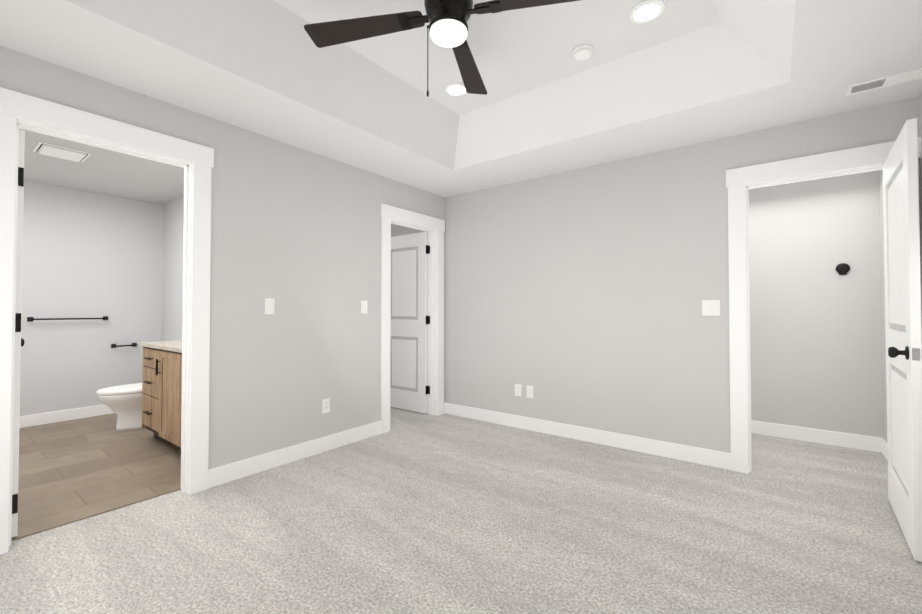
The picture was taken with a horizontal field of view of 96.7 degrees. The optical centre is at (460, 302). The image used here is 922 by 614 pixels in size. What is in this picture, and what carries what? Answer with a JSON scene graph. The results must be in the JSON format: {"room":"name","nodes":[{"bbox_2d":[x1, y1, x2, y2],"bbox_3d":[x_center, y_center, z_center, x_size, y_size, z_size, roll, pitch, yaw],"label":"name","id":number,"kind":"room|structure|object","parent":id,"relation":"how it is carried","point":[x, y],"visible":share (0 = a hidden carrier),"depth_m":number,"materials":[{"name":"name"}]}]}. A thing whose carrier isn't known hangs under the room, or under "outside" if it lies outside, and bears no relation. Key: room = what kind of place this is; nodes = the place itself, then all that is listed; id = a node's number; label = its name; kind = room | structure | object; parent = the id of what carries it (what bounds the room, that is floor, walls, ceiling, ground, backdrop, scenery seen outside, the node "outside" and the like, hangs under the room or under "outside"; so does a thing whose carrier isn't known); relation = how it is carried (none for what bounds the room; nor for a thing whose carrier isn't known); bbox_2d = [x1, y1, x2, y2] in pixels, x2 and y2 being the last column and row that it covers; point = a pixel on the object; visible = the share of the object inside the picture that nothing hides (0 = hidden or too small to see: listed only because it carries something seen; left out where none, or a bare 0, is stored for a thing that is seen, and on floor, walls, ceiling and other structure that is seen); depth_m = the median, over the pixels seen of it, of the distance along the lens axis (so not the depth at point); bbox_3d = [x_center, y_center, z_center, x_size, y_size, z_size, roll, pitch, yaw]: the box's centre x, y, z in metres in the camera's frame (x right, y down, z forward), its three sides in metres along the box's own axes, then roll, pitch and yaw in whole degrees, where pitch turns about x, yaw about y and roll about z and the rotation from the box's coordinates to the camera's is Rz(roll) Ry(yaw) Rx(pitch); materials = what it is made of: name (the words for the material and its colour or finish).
{"room":"empty bedroom","nodes":[
{"label":"empty bedroom","id":0,"kind":"room"},
{"bbox_2d":[20,181,163,415],"bbox_3d":[-4.410,-0.166,4.011,0.120,2.800,2.720,-1,-1,37],"label":"wall","id":1,"kind":"structure","parent":0,"point":[86,254],"depth_m":4.40,"materials":[{"name":"paint"}]},
{"bbox_2d":[27,316,108,321],"bbox_3d":[-4.079,0.169,4.282,0.073,0.044,0.620,-1,-1,37],"label":"towel rail","id":2,"kind":"object","parent":1,"relation":"attached to","point":[29,319],"visible":1,"depth_m":4.20,"materials":[{"name":"black metal"}]},
{"bbox_2d":[111,343,137,347],"bbox_3d":[-3.800,0.485,4.636,0.083,0.044,0.230,-1,-1,37],"label":"paper holder","id":3,"kind":"object","parent":1,"relation":"attached to","point":[132,345],"visible":1,"depth_m":4.59,"materials":[{"name":"black metal"}]},
{"bbox_2d":[11,413,180,540],"bbox_3d":[-3.243,1.215,3.101,2.813,0.008,2.480,-1,-1,37],"label":"floor","id":4,"kind":"structure","parent":0,"point":[72,471],"depth_m":2.95,"materials":[{"name":"brown wood"}]},
{"bbox_2d":[96,383,144,430],"bbox_3d":[-3.156,0.864,4.116,0.462,0.728,0.766,-1,-1,37],"label":"toilet","id":5,"kind":"object","parent":4,"relation":"on","point":[123,403],"visible":0.4,"depth_m":3.90,"materials":[{"name":"white ceramic"}]},
{"bbox_2d":[140,344,181,451],"bbox_3d":[-2.147,0.801,3.453,1.390,0.832,0.596,-1,-1,37],"label":"bathroom vanity","id":6,"kind":"object","parent":4,"relation":"on","point":[161,387],"depth_m":3.35,"materials":[{"name":"brown wood"}]},
{"bbox_2d":[140,340,181,351],"bbox_3d":[-2.140,0.368,3.469,1.414,0.036,0.574,-1,-1,37],"label":"countertop","id":7,"kind":"structure","parent":6,"relation":"on","point":[176,345],"depth_m":3.43,"materials":[{"name":"white stone"}]},
{"bbox_2d":[19,128,183,204],"bbox_3d":[-3.246,-1.251,3.144,2.805,0.060,2.480,-1,-1,37],"label":"ceiling","id":8,"kind":"structure","parent":0,"point":[98,170],"depth_m":3.84,"materials":[{"name":"paint"}]},
{"bbox_2d":[33,142,90,161],"bbox_3d":[-3.225,-1.207,3.316,0.300,0.022,0.300,-1,-1,37],"label":"ceiling vent","id":9,"kind":"object","parent":8,"relation":"in","point":[59,152],"visible":1,"depth_m":3.29,"materials":[{"name":"white plastic"}]},
{"bbox_2d":[162,196,183,340],"bbox_3d":[-2.459,-0.163,4.162,2.805,2.800,0.120,-1,-1,37],"label":"wall","id":10,"kind":"structure","parent":0,"point":[172,309],"depth_m":4.76,"materials":[{"name":"paint"}]},
{"bbox_2d":[0,46,444,469],"bbox_3d":[-1.379,-0.180,3.165,0.120,2.800,5.040,-1,-1,37],"label":"wall","id":11,"kind":"structure","parent":0,"point":[295,233],"depth_m":3.08,"materials":[{"name":"paint"}]},
{"bbox_2d":[11,129,24,537],"bbox_3d":[-2.556,0.152,2.331,0.766,2.084,0.169,-1,-1,37],"label":"bathroom door","id":12,"kind":"structure","parent":11,"relation":"in","point":[19,342],"depth_m":2.10,"materials":[{"name":"white wood"}]},
{"bbox_2d":[0,87,213,554],"bbox_3d":[-2.003,0.091,2.341,0.168,2.230,1.004,-1,-1,37],"label":"trim","id":13,"kind":"structure","parent":11,"relation":"attached to","point":[18,110],"depth_m":2.39,"materials":[{"name":"white wood"}]},
{"bbox_2d":[265,298,274,313],"bbox_3d":[-1.407,0.028,3.017,0.010,0.117,0.072,-1,-1,37],"label":"light switch","id":14,"kind":"object","parent":11,"relation":"attached to","point":[269,305],"visible":1,"depth_m":3.01,"materials":[{"name":"white plastic"}]},
{"bbox_2d":[322,398,329,413],"bbox_3d":[-1.115,0.854,3.390,0.008,0.117,0.072,-1,-1,37],"label":"electrical outlet","id":15,"kind":"object","parent":11,"relation":"attached to","point":[325,405],"visible":1,"depth_m":3.38,"materials":[{"name":"white plastic"}]},
{"bbox_2d":[361,300,367,312],"bbox_3d":[-0.875,0.039,3.717,0.010,0.117,0.072,-1,-1,37],"label":"light switch","id":16,"kind":"object","parent":11,"relation":"attached to","point":[364,304],"visible":1,"depth_m":3.71,"materials":[{"name":"white plastic"}]},
{"bbox_2d":[390,232,428,413],"bbox_3d":[-0.658,0.223,4.770,0.696,2.024,0.169,-1,-1,37],"label":"closet door","id":17,"kind":"structure","parent":11,"relation":"in","point":[409,327],"depth_m":4.71,"materials":[{"name":"white wood"}]},
{"bbox_2d":[381,204,444,432],"bbox_3d":[-0.529,0.154,4.279,0.168,2.170,0.934,-1,-1,37],"label":"trim","id":18,"kind":"structure","parent":11,"relation":"attached to","point":[433,227],"depth_m":4.50,"materials":[{"name":"white wood"}]},
{"bbox_2d":[428,245,429,393],"bbox_3d":[-0.354,0.189,4.577,0.035,1.660,0.002,-1,-1,37],"label":"door hinge","id":19,"kind":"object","parent":11,"relation":"attached to","point":[429,323],"depth_m":4.57,"materials":[{"name":"black metal"}]},
{"bbox_2d":[391,224,425,236],"bbox_3d":[-0.687,-0.137,5.729,1.880,2.800,0.120,-1,-1,37],"label":"wall","id":20,"kind":"structure","parent":0,"point":[397,230],"depth_m":5.78,"materials":[{"name":"paint"}]},
{"bbox_2d":[0,0,921,196],"bbox_3d":[-0.026,-1.392,1.843,3.660,0.300,4.300,-1,-1,37],"label":"ceiling","id":21,"kind":"structure","parent":0,"point":[678,73],"depth_m":2.43,"materials":[{"name":"paint"}]},
{"bbox_2d":[304,0,579,96],"bbox_3d":[-0.056,-1.235,1.850,1.069,0.614,1.069,1,-1,-32],"label":"ceiling fan","id":22,"kind":"object","parent":21,"relation":"hanging from","point":[447,26],"visible":1,"depth_m":1.89,"materials":[{"name":"black"}]},
{"bbox_2d":[444,83,466,96],"bbox_3d":[-0.031,-1.519,2.929,0.180,0.010,0.180,-1,-1,37],"label":"recessed light","id":23,"kind":"object","parent":21,"relation":"in","point":[455,89],"visible":0.9,"depth_m":2.92,"materials":[{"name":"white plastic"}]},
{"bbox_2d":[573,44,592,60],"bbox_3d":[0.739,-1.511,2.488,0.120,0.042,0.120,-1,-1,37],"label":"smoke detector","id":24,"kind":"object","parent":21,"relation":"attached to","point":[583,52],"visible":1,"depth_m":2.46,"materials":[{"name":"white plastic"}]},
{"bbox_2d":[629,0,665,23],"bbox_3d":[0.980,-1.532,2.161,0.180,0.010,0.180,-1,-1,37],"label":"recessed light","id":25,"kind":"object","parent":21,"relation":"in","point":[645,11],"visible":1,"depth_m":2.16,"materials":[{"name":"white plastic"}]},
{"bbox_2d":[846,68,921,95],"bbox_3d":[2.365,-1.230,2.284,0.310,0.009,0.135,-1,-1,37],"label":"ceiling vent","id":26,"kind":"object","parent":21,"relation":"in","point":[891,80],"visible":1,"depth_m":2.28,"materials":[{"name":"white plastic"}]},
{"bbox_2d":[0,407,921,613],"bbox_3d":[-0.833,1.270,3.153,7.185,0.100,6.080,-1,-1,37],"label":"floor carpet","id":27,"kind":"object","parent":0,"point":[411,512],"visible":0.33,"depth_m":2.09,"materials":[{"name":"grey carpet"}]},
{"bbox_2d":[445,96,921,452],"bbox_3d":[1.311,-0.173,3.582,3.660,2.800,0.120,-1,-1,37],"label":"wall","id":28,"kind":"structure","parent":0,"point":[576,297],"depth_m":3.50,"materials":[{"name":"paint"}]},
{"bbox_2d":[19,403,887,488],"bbox_3d":[-0.833,1.160,3.155,6.585,0.120,5.480,-1,-1,37],"label":"baseboard","id":29,"kind":"structure","parent":28,"relation":"attached to","point":[223,474],"depth_m":3.49,"materials":[{"name":"white wood"}]},
{"bbox_2d":[515,384,520,395],"bbox_3d":[0.564,0.865,4.052,0.072,0.117,0.008,-1,-1,37],"label":"electrical outlet","id":30,"kind":"object","parent":28,"relation":"attached to","point":[517,389],"visible":1,"depth_m":4.05,"materials":[{"name":"white plastic"}]},
{"bbox_2d":[527,385,532,397],"bbox_3d":[0.667,0.864,3.974,0.072,0.117,0.008,-1,-1,37],"label":"electrical outlet","id":31,"kind":"object","parent":28,"relation":"attached to","point":[529,391],"visible":1,"depth_m":3.97,"materials":[{"name":"white plastic"}]},
{"bbox_2d":[702,300,719,315],"bbox_3d":[1.873,0.038,3.070,0.118,0.117,0.010,-1,-1,37],"label":"light switch","id":32,"kind":"object","parent":28,"relation":"attached to","point":[710,307],"visible":1,"depth_m":3.07,"materials":[{"name":"white plastic"}]},
{"bbox_2d":[726,137,921,473],"bbox_3d":[2.382,0.118,2.763,0.974,2.190,0.168,-1,-1,37],"label":"trim","id":33,"kind":"structure","parent":28,"relation":"attached to","point":[740,182],"depth_m":2.94,"materials":[{"name":"white wood"}]},
{"bbox_2d":[883,118,921,561],"bbox_3d":[2.349,0.170,2.212,0.169,2.044,0.810,-1,-1,37],"label":"door","id":34,"kind":"structure","parent":28,"relation":"in","point":[902,300],"depth_m":2.03,"materials":[{"name":"white wood"}]},
{"bbox_2d":[748,170,882,437],"bbox_3d":[2.575,-0.164,4.104,2.280,2.800,0.120,-1,-1,37],"label":"wall","id":35,"kind":"structure","parent":0,"point":[815,344],"depth_m":3.60,"materials":[{"name":"paint"}]},
{"bbox_2d":[836,263,849,274],"bbox_3d":[3.258,-0.287,3.495,0.092,0.101,0.027,-1,-1,37],"label":"thermostat","id":36,"kind":"object","parent":35,"relation":"attached to","point":[842,268],"visible":1,"depth_m":3.49,"materials":[{"name":"black"}]},
{"bbox_2d":[879,92,921,441],"bbox_3d":[1.836,-0.214,1.149,0.120,2.800,5.720,-1,-1,37],"label":"wall","id":37,"kind":"structure","parent":0,"point":[883,332],"depth_m":3.29,"materials":[{"name":"paint"}]}
]}

